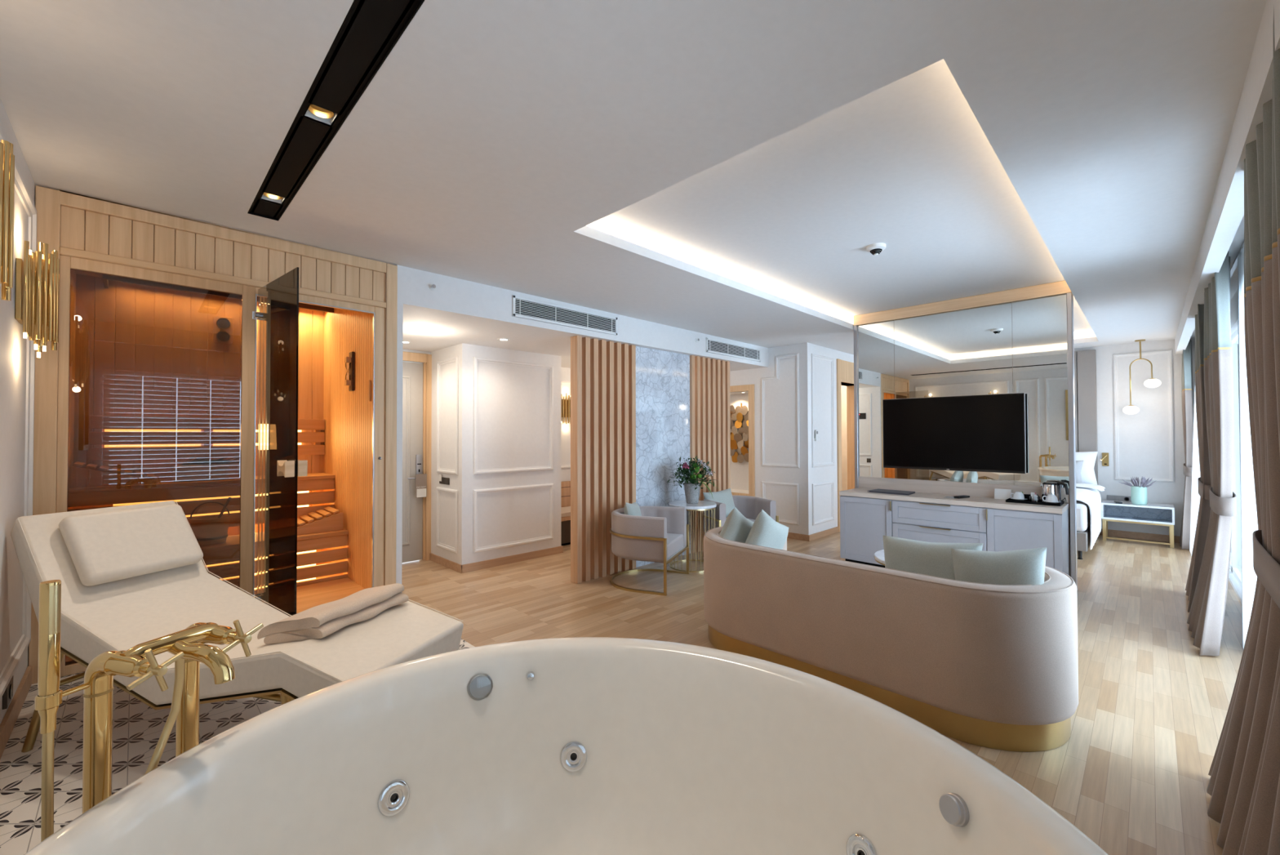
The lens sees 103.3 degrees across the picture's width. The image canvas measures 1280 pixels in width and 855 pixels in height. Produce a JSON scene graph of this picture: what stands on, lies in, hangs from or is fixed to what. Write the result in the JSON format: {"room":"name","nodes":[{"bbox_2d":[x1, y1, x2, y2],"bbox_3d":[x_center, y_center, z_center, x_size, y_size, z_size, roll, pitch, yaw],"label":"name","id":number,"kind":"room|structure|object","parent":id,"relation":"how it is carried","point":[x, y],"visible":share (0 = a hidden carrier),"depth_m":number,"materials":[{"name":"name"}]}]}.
{"room":"hotel suite","nodes":[
{"label":"hotel suite","id":0,"kind":"room"},
{"bbox_2d":[0,97,35,724],"bbox_3d":[-2.093,-0.023,1.536,0.120,2.800,6.370,1,-1,-45],"label":"wall","id":1,"kind":"structure","parent":0,"point":[13,345],"depth_m":1.97,"materials":[{"name":"white paint"}]},
{"bbox_2d":[0,139,14,301],"bbox_3d":[-1.671,-0.547,1.278,0.105,0.482,0.210,1,-1,-45],"label":"wall sconce","id":2,"kind":"object","parent":1,"relation":"attached to","point":[6,157],"visible":1,"depth_m":1.32,"materials":[{"name":"gold metal"}]},
{"bbox_2d":[2,675,13,709],"bbox_3d":[-2.385,0.998,1.913,0.015,0.080,0.130,1,-1,-45],"label":"wall socket","id":3,"kind":"object","parent":1,"relation":"attached to","point":[7,695],"visible":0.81,"depth_m":1.88,"materials":[{"name":"brown plastic"}]},
{"bbox_2d":[8,683,13,698],"bbox_3d":[-2.381,0.998,1.918,0.003,0.055,0.055,1,-1,-45],"label":"socket","id":4,"kind":"object","parent":3,"relation":"attached to","point":[11,686],"depth_m":1.91,"materials":[{"name":"black plastic"}]},
{"bbox_2d":[0,665,31,758],"bbox_3d":[-1.332,1.103,0.854,0.014,0.085,4.116,1,-1,-45],"label":"baseboard","id":5,"kind":"structure","parent":1,"relation":"attached to","point":[6,726],"depth_m":1.99,"materials":[{"name":"brown wood"}]},
{"bbox_2d":[0,128,36,699],"bbox_3d":[-2.126,-0.022,1.669,0.020,1.928,1.635,1,-1,-45],"label":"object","id":6,"kind":"structure","parent":1,"relation":"attached to","point":[7,672],"depth_m":2.21,"materials":[{"name":"white paint"}]},
{"bbox_2d":[14,240,59,357],"bbox_3d":[-2.462,-0.534,2.072,0.105,0.482,0.210,1,-1,-45],"label":"wall sconce","id":7,"kind":"object","parent":1,"relation":"attached to","point":[37,277],"visible":1,"depth_m":2.04,"materials":[{"name":"gold metal"}]},
{"bbox_2d":[0,638,474,854],"bbox_3d":[-0.764,1.262,1.431,1.635,0.220,4.136,1,-1,-45],"label":"floor","id":8,"kind":"structure","parent":0,"point":[137,726],"depth_m":1.81,"materials":[{"name":"tile"}]},
{"bbox_2d":[34,579,263,841],"bbox_3d":[-0.855,0.696,0.900,0.236,0.897,0.268,0,-1,17],"label":"faucet","id":9,"kind":"object","parent":8,"relation":"on","point":[188,647],"visible":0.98,"depth_m":0.86,"materials":[{"name":"gold metal"}]},
{"bbox_2d":[28,185,397,684],"bbox_3d":[-2.509,0.038,3.173,1.594,2.290,2.061,1,-1,-45],"label":"cabin","id":10,"kind":"object","parent":8,"relation":"on","point":[199,366],"visible":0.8,"depth_m":2.75,"materials":[{"name":"brown wood"}]},
{"bbox_2d":[297,506,343,534],"bbox_3d":[-2.514,0.705,3.837,0.400,0.152,0.303,1,-1,-45],"label":"headrest cover","id":11,"kind":"object","parent":10,"relation":"on","point":[321,521],"visible":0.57,"depth_m":3.81,"materials":[{"name":"brown wood"}]},
{"bbox_2d":[344,351,354,391],"bbox_3d":[-2.160,-0.416,3.765,0.052,0.290,0.075,1,-1,-45],"label":"timer","id":12,"kind":"object","parent":10,"relation":"attached to","point":[350,382],"visible":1,"depth_m":3.75,"materials":[{"name":"brown wood"}]},
{"bbox_2d":[10,500,463,751],"bbox_3d":[-1.514,0.749,1.890,1.633,0.832,0.552,0,-1,17],"label":"chaise longue","id":13,"kind":"object","parent":8,"relation":"on","point":[123,614],"visible":0.47,"depth_m":1.82,"materials":[{"name":"beige leather"}]},
{"bbox_2d":[58,504,203,586],"bbox_3d":[-2.103,0.476,2.116,0.206,0.260,0.396,0,-1,17],"label":"cushion","id":14,"kind":"object","parent":13,"relation":"on","point":[104,547],"visible":1,"depth_m":2.06,"materials":[{"name":"white fabric"}]},
{"bbox_2d":[257,582,408,644],"bbox_3d":[-1.069,0.651,1.792,0.268,0.116,0.387,0,-1,17],"label":"folded towel","id":15,"kind":"object","parent":13,"relation":"on","point":[319,621],"visible":1,"depth_m":1.67,"materials":[{"name":"beige fabric"}]},
{"bbox_2d":[23,636,1108,854],"bbox_3d":[-0.104,0.860,0.711,1.522,0.560,1.436,-1,-1,29],"label":"bathtub","id":16,"kind":"object","parent":8,"relation":"on","point":[574,745],"visible":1,"depth_m":1.16,"materials":[{"name":"white ceramic"}]},
{"bbox_2d":[395,264,403,592],"bbox_3d":[-2.327,0.157,4.148,0.040,2.515,1.934,1,-1,-45],"label":"wall","id":17,"kind":"structure","parent":0,"point":[400,268],"depth_m":3.47,"materials":[{"name":"white paint"}]},
{"bbox_2d":[402,349,570,481],"bbox_3d":[-1.321,0.318,6.568,4.802,2.256,0.120,1,-1,-45],"label":"wall","id":18,"kind":"structure","parent":0,"point":[565,371],"depth_m":6.80,"materials":[{"name":"white paint"}]},
{"bbox_2d":[401,351,431,562],"bbox_3d":[-2.644,0.316,5.216,1.015,2.228,0.150,1,-1,-45],"label":"door","id":19,"kind":"structure","parent":18,"relation":"in","point":[416,377],"depth_m":5.43,"materials":[{"name":"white wood"}]},
{"bbox_2d":[415,473,426,497],"bbox_3d":[-2.333,0.620,5.404,0.118,0.250,0.005,1,-1,-45],"label":"hanger","id":20,"kind":"object","parent":19,"relation":"hanging from","point":[420,478],"visible":1,"depth_m":5.40,"materials":[{"name":"white paper"}]},
{"bbox_2d":[560,392,570,426],"bbox_3d":[-0.960,-0.246,6.778,0.210,0.482,0.105,1,-1,-45],"label":"wall sconce","id":21,"kind":"object","parent":18,"relation":"attached to","point":[565,403],"visible":0.66,"depth_m":6.76,"materials":[{"name":"gold metal"}]},
{"bbox_2d":[560,379,570,468],"bbox_3d":[-0.527,-0.036,7.264,2.300,1.180,0.020,1,-1,-45],"label":"trim","id":22,"kind":"structure","parent":18,"relation":"attached to","point":[566,466],"depth_m":6.79,"materials":[{"name":"white paint"}]},
{"bbox_2d":[430,342,560,564],"bbox_3d":[-1.596,0.306,5.674,1.192,2.256,0.758,1,-1,-45],"label":"wall pillar","id":23,"kind":"structure","parent":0,"point":[513,401],"depth_m":5.32,"materials":[{"name":"white paint"}]},
{"bbox_2d":[439,474,449,484],"bbox_3d":[-2.008,0.539,5.227,0.019,0.091,0.234,1,-1,-45],"label":"switch","id":24,"kind":"object","parent":23,"relation":"attached to","point":[442,480],"visible":1,"depth_m":5.22,"materials":[{"name":"brown metal"}]},
{"bbox_2d":[435,486,457,553],"bbox_3d":[-1.981,0.940,5.194,0.020,0.627,0.480,1,-1,-45],"label":"trim","id":25,"kind":"structure","parent":23,"relation":"attached to","point":[438,544],"depth_m":5.19,"materials":[{"name":"white paint"}]},
{"bbox_2d":[436,355,458,475],"bbox_3d":[-1.984,-0.116,5.209,0.020,1.180,0.480,1,-1,-45],"label":"trim","id":26,"kind":"structure","parent":23,"relation":"attached to","point":[455,359],"depth_m":5.17,"materials":[{"name":"white paint"}]},
{"bbox_2d":[429,545,563,573],"bbox_3d":[-1.588,1.395,5.652,1.226,0.078,0.775,1,-1,-45],"label":"baseboard","id":27,"kind":"structure","parent":23,"relation":"attached to","point":[471,566],"depth_m":5.28,"materials":[{"name":"brown wood"}]},
{"bbox_2d":[472,483,553,552],"bbox_3d":[-1.320,0.941,5.390,0.957,0.627,0.020,1,-1,-45],"label":"trim","id":28,"kind":"structure","parent":23,"relation":"attached to","point":[475,549],"depth_m":5.34,"materials":[{"name":"white paint"}]},
{"bbox_2d":[473,356,553,474],"bbox_3d":[-1.323,-0.115,5.404,0.957,1.180,0.020,1,-1,-45],"label":"trim","id":29,"kind":"structure","parent":23,"relation":"attached to","point":[476,359],"depth_m":5.33,"materials":[{"name":"white paint"}]},
{"bbox_2d":[402,266,768,371],"bbox_3d":[-0.653,-0.981,5.868,4.739,0.319,1.984,1,-1,-45],"label":"bulkhead","id":30,"kind":"structure","parent":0,"point":[457,311],"depth_m":4.49,"materials":[{"name":"white paint"}]},
{"bbox_2d":[511,294,617,335],"bbox_3d":[-0.624,-0.978,4.489,1.142,0.174,0.012,1,-1,-45],"label":"ceiling vent","id":31,"kind":"object","parent":30,"relation":"in","point":[522,307],"visible":1,"depth_m":4.43,"materials":[{"name":"white plastic"}]},
{"bbox_2d":[706,337,760,361],"bbox_3d":[1.180,-0.955,6.284,1.162,0.170,0.012,1,-1,-45],"label":"ceiling vent","id":32,"kind":"object","parent":30,"relation":"in","point":[713,345],"visible":1,"depth_m":6.24,"materials":[{"name":"white plastic"}]},
{"bbox_2d":[0,0,1266,354],"bbox_3d":[2.008,-1.121,4.226,9.710,0.099,4.370,1,-1,-45],"label":"ceiling","id":33,"kind":"structure","parent":0,"point":[484,147],"depth_m":1.86,"materials":[{"name":"white paint"}]},
{"bbox_2d":[248,0,424,221],"bbox_3d":[-1.174,-1.165,1.863,0.132,0.062,2.366,1,-1,-45],"label":"recessed light fixture","id":34,"kind":"object","parent":33,"relation":"attached to","point":[370,30],"visible":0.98,"depth_m":1.73,"materials":[{"name":"black plastic"}]},
{"bbox_2d":[586,58,1096,338],"bbox_3d":[2.708,-1.243,4.658,7.330,0.155,2.358,1,-1,-45],"label":"cove","id":35,"kind":"object","parent":33,"relation":"in","point":[907,165],"visible":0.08,"depth_m":3.04,"materials":[{"name":"white paint"}]},
{"bbox_2d":[866,242,885,255],"bbox_3d":[1.660,-1.243,3.564,0.128,0.062,0.128,1,-1,-45],"label":"smoke detector","id":36,"kind":"object","parent":35,"relation":"attached to","point":[875,249],"visible":1,"depth_m":3.53,"materials":[{"name":"white plastic"}]},
{"bbox_2d":[1122,339,1161,414],"bbox_3d":[6.250,-0.627,6.317,0.152,0.927,0.346,1,-1,-45],"label":"pendant lamp","id":37,"kind":"object","parent":33,"relation":"hanging from","point":[1131,409],"visible":1,"depth_m":6.32,"materials":[{"name":"white glass"}]},
{"bbox_2d":[1174,0,1279,355],"bbox_3d":[3.301,-1.034,2.918,9.460,0.195,0.071,1,-1,-45],"label":"cove","id":38,"kind":"structure","parent":33,"relation":"attached to","point":[1226,212],"depth_m":2.03,"materials":[{"name":"white paint"}]},
{"bbox_2d":[1230,241,1244,278],"bbox_3d":[4.112,-1.074,3.586,7.370,0.020,0.107,1,-1,-45],"label":"rail","id":39,"kind":"object","parent":33,"relation":"attached to","point":[1234,264],"visible":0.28,"depth_m":3.36,"materials":[{"name":"metal"}]},
{"bbox_2d":[1179,338,1192,549],"bbox_3d":[6.478,0.187,6.013,0.527,2.440,0.137,1,-1,-45],"label":"curtain","id":40,"kind":"object","parent":39,"relation":"hanging from","point":[1187,362],"visible":0.87,"depth_m":5.88,"materials":[{"name":"beige fabric"}]},
{"bbox_2d":[1189,392,1199,555],"bbox_3d":[5.548,0.167,5.006,2.210,2.440,0.120,1,-1,-45],"label":"sheer curtain","id":41,"kind":"object","parent":39,"relation":"hanging from","point":[1195,497],"visible":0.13,"depth_m":5.37,"materials":[{"name":"white fabric"}]},
{"bbox_2d":[1185,303,1211,612],"bbox_3d":[4.434,0.164,4.011,0.770,2.441,0.191,1,-1,-45],"label":"curtain","id":42,"kind":"object","parent":39,"relation":"hanging from","point":[1204,480],"visible":0.45,"depth_m":3.83,"materials":[{"name":"beige fabric"}]},
{"bbox_2d":[1186,250,1236,655],"bbox_3d":[3.678,0.155,3.270,0.714,2.441,0.208,1,-1,-45],"label":"curtain","id":43,"kind":"object","parent":39,"relation":"hanging from","point":[1206,617],"visible":0.97,"depth_m":3.08,"materials":[{"name":"beige fabric"}]},
{"bbox_2d":[1206,11,1279,854],"bbox_3d":[1.858,0.136,1.529,1.203,2.441,0.215,1,-1,-45],"label":"curtain","id":44,"kind":"object","parent":39,"relation":"hanging from","point":[1243,786],"visible":0.97,"depth_m":1.50,"materials":[{"name":"beige fabric"}]},
{"bbox_2d":[1237,244,1257,648],"bbox_3d":[2.976,0.136,2.374,2.330,2.440,0.056,1,-1,-45],"label":"window","id":45,"kind":"structure","parent":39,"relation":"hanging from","point":[1249,524],"depth_m":3.02,"materials":[{"name":"white glass"}]},
{"bbox_2d":[729,342,812,534],"bbox_3d":[1.371,0.195,7.464,0.403,2.515,2.550,1,-1,-45],"label":"wall","id":46,"kind":"structure","parent":0,"point":[780,393],"depth_m":6.67,"materials":[{"name":"white paint"}]},
{"bbox_2d":[729,402,748,462],"bbox_3d":[1.477,0.078,7.508,0.107,0.891,0.653,1,-1,-45],"label":"wall sculpture","id":47,"kind":"object","parent":46,"relation":"attached to","point":[737,414],"visible":0.68,"depth_m":7.49,"materials":[{"name":"gold metal"}]},
{"bbox_2d":[729,384,755,496],"bbox_3d":[1.209,0.214,7.346,0.040,1.609,1.058,1,-1,-45],"label":"trim","id":48,"kind":"structure","parent":46,"relation":"attached to","point":[750,388],"depth_m":6.99,"materials":[{"name":"brown wood"}]},
{"bbox_2d":[760,353,799,467],"bbox_3d":[1.845,-0.214,6.693,0.020,1.472,0.552,1,-1,-45],"label":"trim","id":49,"kind":"structure","parent":46,"relation":"attached to","point":[763,380],"depth_m":6.65,"materials":[{"name":"white paint"}]},
{"bbox_2d":[761,480,799,524],"bbox_3d":[1.844,0.990,6.680,0.020,0.530,0.540,1,-1,-45],"label":"trim","id":50,"kind":"structure","parent":46,"relation":"attached to","point":[763,482],"depth_m":6.58,"materials":[{"name":"white paint"}]},
{"bbox_2d":[786,526,839,541],"bbox_3d":[1.557,1.415,7.567,0.865,0.078,2.497,1,-1,-45],"label":"baseboard","id":51,"kind":"structure","parent":46,"relation":"attached to","point":[813,536],"depth_m":6.54,"materials":[{"name":"brown wood"}]},
{"bbox_2d":[401,531,1243,854],"bbox_3d":[1.309,1.466,4.898,9.710,0.100,6.370,1,-1,-45],"label":"floor","id":52,"kind":"structure","parent":0,"point":[1131,774],"depth_m":3.24,"materials":[{"name":"brown wood"}]},
{"bbox_2d":[560,480,570,545],"bbox_3d":[-0.772,1.081,6.625,1.270,0.730,0.525,1,-1,-45],"label":"cabinet","id":53,"kind":"object","parent":52,"relation":"on","point":[566,485],"visible":0.06,"depth_m":6.22,"materials":[{"name":"brown wood"}]},
{"bbox_2d":[560,506,570,516],"bbox_3d":[-0.754,1.059,6.558,1.100,0.050,0.415,1,-1,-45],"label":"throw","id":54,"kind":"object","parent":53,"relation":"on","point":[565,511],"visible":0.02,"depth_m":6.20,"materials":[{"name":"beige fabric"}]},
{"bbox_2d":[609,506,688,595],"bbox_3d":[0.046,1.094,4.702,0.648,0.645,0.724,0,-1,21],"label":"armchair","id":55,"kind":"object","parent":52,"relation":"on","point":[661,533],"visible":0.95,"depth_m":4.43,"materials":[{"name":"grey fabric"}]},
{"bbox_2d":[623,502,641,515],"bbox_3d":[-0.057,0.845,4.705,0.147,0.334,0.369,0,-1,16],"label":"cushion","id":56,"kind":"object","parent":55,"relation":"on","point":[633,508],"visible":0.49,"depth_m":4.60,"materials":[{"name":"green fabric"}]},
{"bbox_2d":[570,335,730,583],"bbox_3d":[0.240,0.299,5.483,2.386,2.256,0.104,1,-1,-45],"label":"partition wall","id":57,"kind":"structure","parent":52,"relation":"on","point":[635,411],"depth_m":5.12,"materials":[{"name":"brown wood"}]},
{"bbox_2d":[668,500,716,572],"bbox_3d":[0.538,1.100,5.202,0.492,0.645,0.492,1,-1,-45],"label":"side table","id":58,"kind":"object","parent":52,"relation":"on","point":[702,505],"visible":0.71,"depth_m":5.07,"materials":[{"name":"gold metal"}]},
{"bbox_2d":[684,482,700,503],"bbox_3d":[0.537,0.674,5.208,0.172,0.205,0.172,1,-1,-45],"label":"flower vase","id":59,"kind":"object","parent":58,"relation":"on","point":[691,495],"visible":0.88,"depth_m":5.15,"materials":[{"name":"white ceramic"}]},
{"bbox_2d":[666,455,721,498],"bbox_3d":[0.527,0.500,5.192,0.528,0.445,0.538,1,-1,-45],"label":"bouquet","id":60,"kind":"object","parent":59,"relation":"in","point":[691,477],"visible":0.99,"depth_m":5.15,"materials":[{"name":"green plant"}]},
{"bbox_2d":[702,495,778,558],"bbox_3d":[1.031,1.104,5.591,0.724,0.645,0.648,0,-1,-21],"label":"armchair","id":61,"kind":"object","parent":52,"relation":"on","point":[749,507],"visible":0.41,"depth_m":5.51,"materials":[{"name":"grey fabric"}]},
{"bbox_2d":[702,488,734,516],"bbox_3d":[0.893,0.856,5.615,0.438,0.340,0.154,0,-1,-29],"label":"cushion","id":62,"kind":"object","parent":61,"relation":"on","point":[726,497],"visible":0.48,"depth_m":5.59,"materials":[{"name":"green fabric"}]},
{"bbox_2d":[874,549,884,565],"bbox_3d":[2.133,1.188,3.783,0.700,0.420,0.700,1,-1,-45],"label":"coffee table","id":63,"kind":"object","parent":52,"relation":"on","point":[879,557],"visible":0.06,"depth_m":3.85,"materials":[{"name":"white stone"}]},
{"bbox_2d":[703,526,1078,751],"bbox_3d":[1.242,1.045,2.944,0.831,0.687,1.975,1,-1,-45],"label":"sofa","id":64,"kind":"object","parent":52,"relation":"on","point":[989,665],"visible":0.91,"depth_m":2.34,"materials":[{"name":"beige fabric"}]},
{"bbox_2d":[719,506,754,542],"bbox_3d":[0.656,0.745,3.442,0.422,0.438,0.160,1,-1,-45],"label":"sofa cushion","id":65,"kind":"object","parent":64,"relation":"on","point":[736,527],"visible":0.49,"depth_m":3.35,"materials":[{"name":"green fabric"}]},
{"bbox_2d":[745,508,788,549],"bbox_3d":[0.829,0.753,3.338,0.441,0.450,0.154,1,-1,-39],"label":"sofa cushion","id":66,"kind":"object","parent":64,"relation":"on","point":[766,531],"visible":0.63,"depth_m":3.26,"materials":[{"name":"green fabric"}]},
{"bbox_2d":[882,534,982,579],"bbox_3d":[1.465,0.741,2.574,0.163,0.364,0.459,1,-1,-45],"label":"sofa cushion","id":67,"kind":"object","parent":64,"relation":"on","point":[930,558],"visible":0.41,"depth_m":2.55,"materials":[{"name":"green fabric"}]},
{"bbox_2d":[951,546,1046,585],"bbox_3d":[1.655,0.743,2.340,0.371,0.411,0.158,-1,-1,32],"label":"sofa cushion","id":68,"kind":"object","parent":64,"relation":"on","point":[1027,566],"visible":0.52,"depth_m":2.30,"materials":[{"name":"green fabric"}]},
{"bbox_2d":[839,488,1069,575],"bbox_3d":[2.868,1.034,4.800,0.462,0.755,1.797,1,-1,-45],"label":"sideboard","id":69,"kind":"object","parent":52,"relation":"on","point":[1000,525],"visible":0.67,"depth_m":4.60,"materials":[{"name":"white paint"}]},
{"bbox_2d":[866,488,915,495],"bbox_3d":[2.556,0.653,5.144,0.260,0.017,0.390,1,-1,-45],"label":"folder","id":70,"kind":"object","parent":69,"relation":"on","point":[876,491],"visible":1,"depth_m":5.09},
{"bbox_2d":[839,488,1068,513],"bbox_3d":[2.873,0.678,4.812,0.444,0.043,1.797,1,-1,-45],"label":"countertop","id":71,"kind":"structure","parent":69,"relation":"on","point":[976,501],"depth_m":4.60,"materials":[{"name":"white stone"}]},
{"bbox_2d":[954,494,969,498],"bbox_3d":[2.993,0.644,4.711,0.160,0.022,0.051,0,-1,-24],"label":"remote control","id":72,"kind":"object","parent":69,"relation":"on","point":[962,495],"visible":1,"depth_m":4.69,"materials":[{"name":"black plastic"}]},
{"bbox_2d":[994,488,1011,499],"bbox_3d":[3.304,0.606,4.612,0.053,0.092,0.124,1,-1,-45],"label":"tent card","id":73,"kind":"object","parent":69,"relation":"on","point":[1002,494],"visible":0.95,"depth_m":4.60,"materials":[{"name":"white paper"}]},
{"bbox_2d":[1005,497,1063,506],"bbox_3d":[3.406,0.639,4.374,0.253,0.020,0.373,1,-1,-45],"label":"tray","id":74,"kind":"object","parent":69,"relation":"on","point":[1009,500],"visible":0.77,"depth_m":4.29,"materials":[{"name":"black plastic"}]},
{"bbox_2d":[1010,497,1027,500],"bbox_3d":[3.329,0.630,4.452,0.128,0.015,0.128,1,-1,-45],"label":"saucer","id":75,"kind":"object","parent":74,"relation":"on","point":[1011,497],"visible":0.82,"depth_m":4.41,"materials":[{"name":"white ceramic"}]},
{"bbox_2d":[1009,491,1024,498],"bbox_3d":[3.322,0.599,4.459,0.084,0.068,0.102,1,-1,-45],"label":"tea cup","id":76,"kind":"object","parent":75,"relation":"on","point":[1017,495],"visible":0.96,"depth_m":4.43,"materials":[{"name":"white ceramic"}]},
{"bbox_2d":[1029,492,1039,502],"bbox_3d":[3.388,0.598,4.350,0.076,0.084,0.076,1,-1,-45],"label":"glass jar","id":77,"kind":"object","parent":74,"relation":"on","point":[1033,496],"visible":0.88,"depth_m":4.34,"materials":[{"name":"white glass"}]},
{"bbox_2d":[1042,500,1061,502],"bbox_3d":[3.459,0.627,4.258,0.128,0.015,0.128,1,-1,-45],"label":"saucer","id":78,"kind":"object","parent":74,"relation":"on","point":[1042,500],"visible":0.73,"depth_m":4.23,"materials":[{"name":"white ceramic"}]},
{"bbox_2d":[1042,493,1057,502],"bbox_3d":[3.453,0.596,4.264,0.084,0.068,0.102,1,-1,-45],"label":"tea cup","id":79,"kind":"object","parent":78,"relation":"on","point":[1050,497],"visible":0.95,"depth_m":4.24,"materials":[{"name":"white ceramic"}]},
{"bbox_2d":[1040,481,1068,502],"bbox_3d":[3.539,0.549,4.327,0.144,0.180,0.192,1,-1,-45],"label":"kettle","id":80,"kind":"object","parent":74,"relation":"on","point":[1048,487],"visible":0.8,"depth_m":4.29,"materials":[{"name":"silver metal"}]},
{"bbox_2d":[853,280,1077,590],"bbox_3d":[3.078,0.079,5.012,0.126,2.668,1.860,1,-1,-45],"label":"wall","id":81,"kind":"structure","parent":52,"relation":"on","point":[1021,340],"depth_m":4.81,"materials":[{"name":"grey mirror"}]},
{"bbox_2d":[882,392,1026,473],"bbox_3d":[3.026,0.057,4.962,0.086,0.721,1.209,1,-1,-45],"label":"television","id":82,"kind":"object","parent":81,"relation":"attached to","point":[980,433],"visible":1,"depth_m":4.87,"materials":[{"name":"black plastic"}]},
{"bbox_2d":[858,475,1069,504],"bbox_3d":[3.056,0.602,4.982,0.014,0.142,1.788,1,-1,-45],"label":"backsplash","id":83,"kind":"structure","parent":81,"relation":"attached to","point":[959,488],"depth_m":5.01,"materials":[{"name":"beige stone"}]},
{"bbox_2d":[1075,482,1105,559],"bbox_3d":[4.729,1.076,6.733,1.920,0.716,2.111,1,-1,-45],"label":"bed","id":84,"kind":"object","parent":52,"relation":"on","point":[1088,499],"visible":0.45,"depth_m":5.51,"materials":[{"name":"white fabric"}]},
{"bbox_2d":[1075,460,1083,483],"bbox_3d":[5.576,0.598,6.809,0.176,0.327,0.580,1,-1,-45],"label":"bed pillow","id":85,"kind":"object","parent":84,"relation":"on","point":[1078,463],"visible":0.12,"depth_m":6.62,"materials":[{"name":"grey fabric"}]},
{"bbox_2d":[1075,451,1097,484],"bbox_3d":[5.731,0.544,6.909,0.206,0.450,0.760,1,-1,-45],"label":"bed pillow","id":86,"kind":"object","parent":84,"relation":"on","point":[1087,472],"visible":0.23,"depth_m":6.67,"materials":[{"name":"white fabric"}]},
{"bbox_2d":[1101,499,1174,547],"bbox_3d":[6.213,1.188,6.333,0.418,0.474,0.640,1,-1,-45],"label":"nightstand","id":87,"kind":"object","parent":52,"relation":"on","point":[1152,513],"visible":0.98,"depth_m":6.28,"materials":[{"name":"white wood"}]},
{"bbox_2d":[1103,514,1172,522],"bbox_3d":[6.160,1.129,6.281,0.228,0.003,0.600,1,-1,-45],"label":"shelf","id":88,"kind":"object","parent":87,"relation":"attached to","point":[1125,517],"depth_m":6.27,"materials":[{"name":"wood"}]},
{"bbox_2d":[1130,485,1147,504],"bbox_3d":[6.171,0.838,6.265,0.146,0.224,0.146,1,-1,-45],"label":"plant pot","id":89,"kind":"object","parent":87,"relation":"on","point":[1139,495],"visible":0.95,"depth_m":6.21,"materials":[{"name":"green ceramic"}]},
{"bbox_2d":[1119,476,1156,487],"bbox_3d":[6.177,0.674,6.282,0.254,0.155,0.323,0,-1,-16],"label":"plant","id":90,"kind":"object","parent":89,"relation":"in","point":[1144,482],"visible":0.92,"depth_m":6.22,"materials":[{"name":"purple plant"}]},
{"bbox_2d":[811,343,853,533],"bbox_3d":[3.187,0.193,7.613,2.980,2.515,0.200,1,-1,-45],"label":"wall","id":91,"kind":"structure","parent":0,"point":[822,368],"depth_m":6.76,"materials":[{"name":"white paint"}]},
{"bbox_2d":[811,353,834,466],"bbox_3d":[2.429,-0.216,6.710,0.625,1.460,0.020,1,-1,-45],"label":"trim","id":92,"kind":"structure","parent":91,"relation":"attached to","point":[820,357],"depth_m":6.68,"materials":[{"name":"white paint"}]},
{"bbox_2d":[812,480,834,525],"bbox_3d":[2.426,0.989,6.688,0.610,0.530,0.020,1,-1,-45],"label":"trim","id":93,"kind":"structure","parent":91,"relation":"attached to","point":[821,521],"depth_m":6.65,"materials":[{"name":"white paint"}]},
{"bbox_2d":[836,358,854,531],"bbox_3d":[2.990,0.250,7.409,0.925,2.395,0.230,1,-1,-45],"label":"trim","id":94,"kind":"structure","parent":91,"relation":"attached to","point":[845,369],"depth_m":7.32,"materials":[{"name":"brown wood"}]},
{"bbox_2d":[840,385,847,490],"bbox_3d":[2.828,0.202,8.243,2.760,2.515,1.200,1,-1,-45],"label":"wall","id":95,"kind":"structure","parent":0,"point":[843,388],"depth_m":9.18,"materials":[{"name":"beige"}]},
{"bbox_2d":[1074,339,1195,536],"bbox_3d":[5.562,0.042,7.425,0.120,2.800,3.920,1,-1,-45],"label":"wall","id":96,"kind":"structure","parent":0,"point":[1144,435],"depth_m":6.48,"materials":[{"name":"white paint"}]},
{"bbox_2d":[1074,349,1097,484],"bbox_3d":[5.250,0.149,7.613,0.044,2.352,2.412,1,-1,-45],"label":"headboard","id":97,"kind":"object","parent":96,"relation":"attached to","point":[1085,361],"visible":0.15,"depth_m":6.82,"materials":[{"name":"grey fabric"}]},
{"bbox_2d":[1100,452,1108,466],"bbox_3d":[6.148,0.422,6.705,0.060,0.175,0.080,1,-1,-45],"label":"light","id":98,"kind":"object","parent":96,"relation":"attached to","point":[1104,459],"visible":1,"depth_m":6.71,"materials":[{"name":"gold metal"}]},
{"bbox_2d":[1106,494,1131,501],"bbox_3d":[6.257,0.928,6.622,0.014,0.076,0.231,1,-1,-45],"label":"strip","id":99,"kind":"object","parent":96,"relation":"attached to","point":[1124,498],"visible":0.91,"depth_m":6.62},
{"bbox_2d":[1099,528,1180,542],"bbox_3d":[6.463,1.383,6.409,0.014,0.085,1.000,1,-1,-45],"label":"baseboard","id":100,"kind":"structure","parent":96,"relation":"attached to","point":[1143,535],"depth_m":6.47,"materials":[{"name":"brown wood"}]},
{"bbox_2d":[1112,349,1174,482],"bbox_3d":[6.418,-0.140,6.467,0.020,1.648,0.541,1,-1,-45],"label":"trim","id":101,"kind":"structure","parent":96,"relation":"attached to","point":[1170,362],"depth_m":6.38,"materials":[{"name":"white paint"}]},
{"bbox_2d":[1228,288,1241,603],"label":"window","id":102,"kind":"structure","parent":96,"relation":"in","point":[1235,565],"depth_m":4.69,"materials":[{"name":"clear glass"}]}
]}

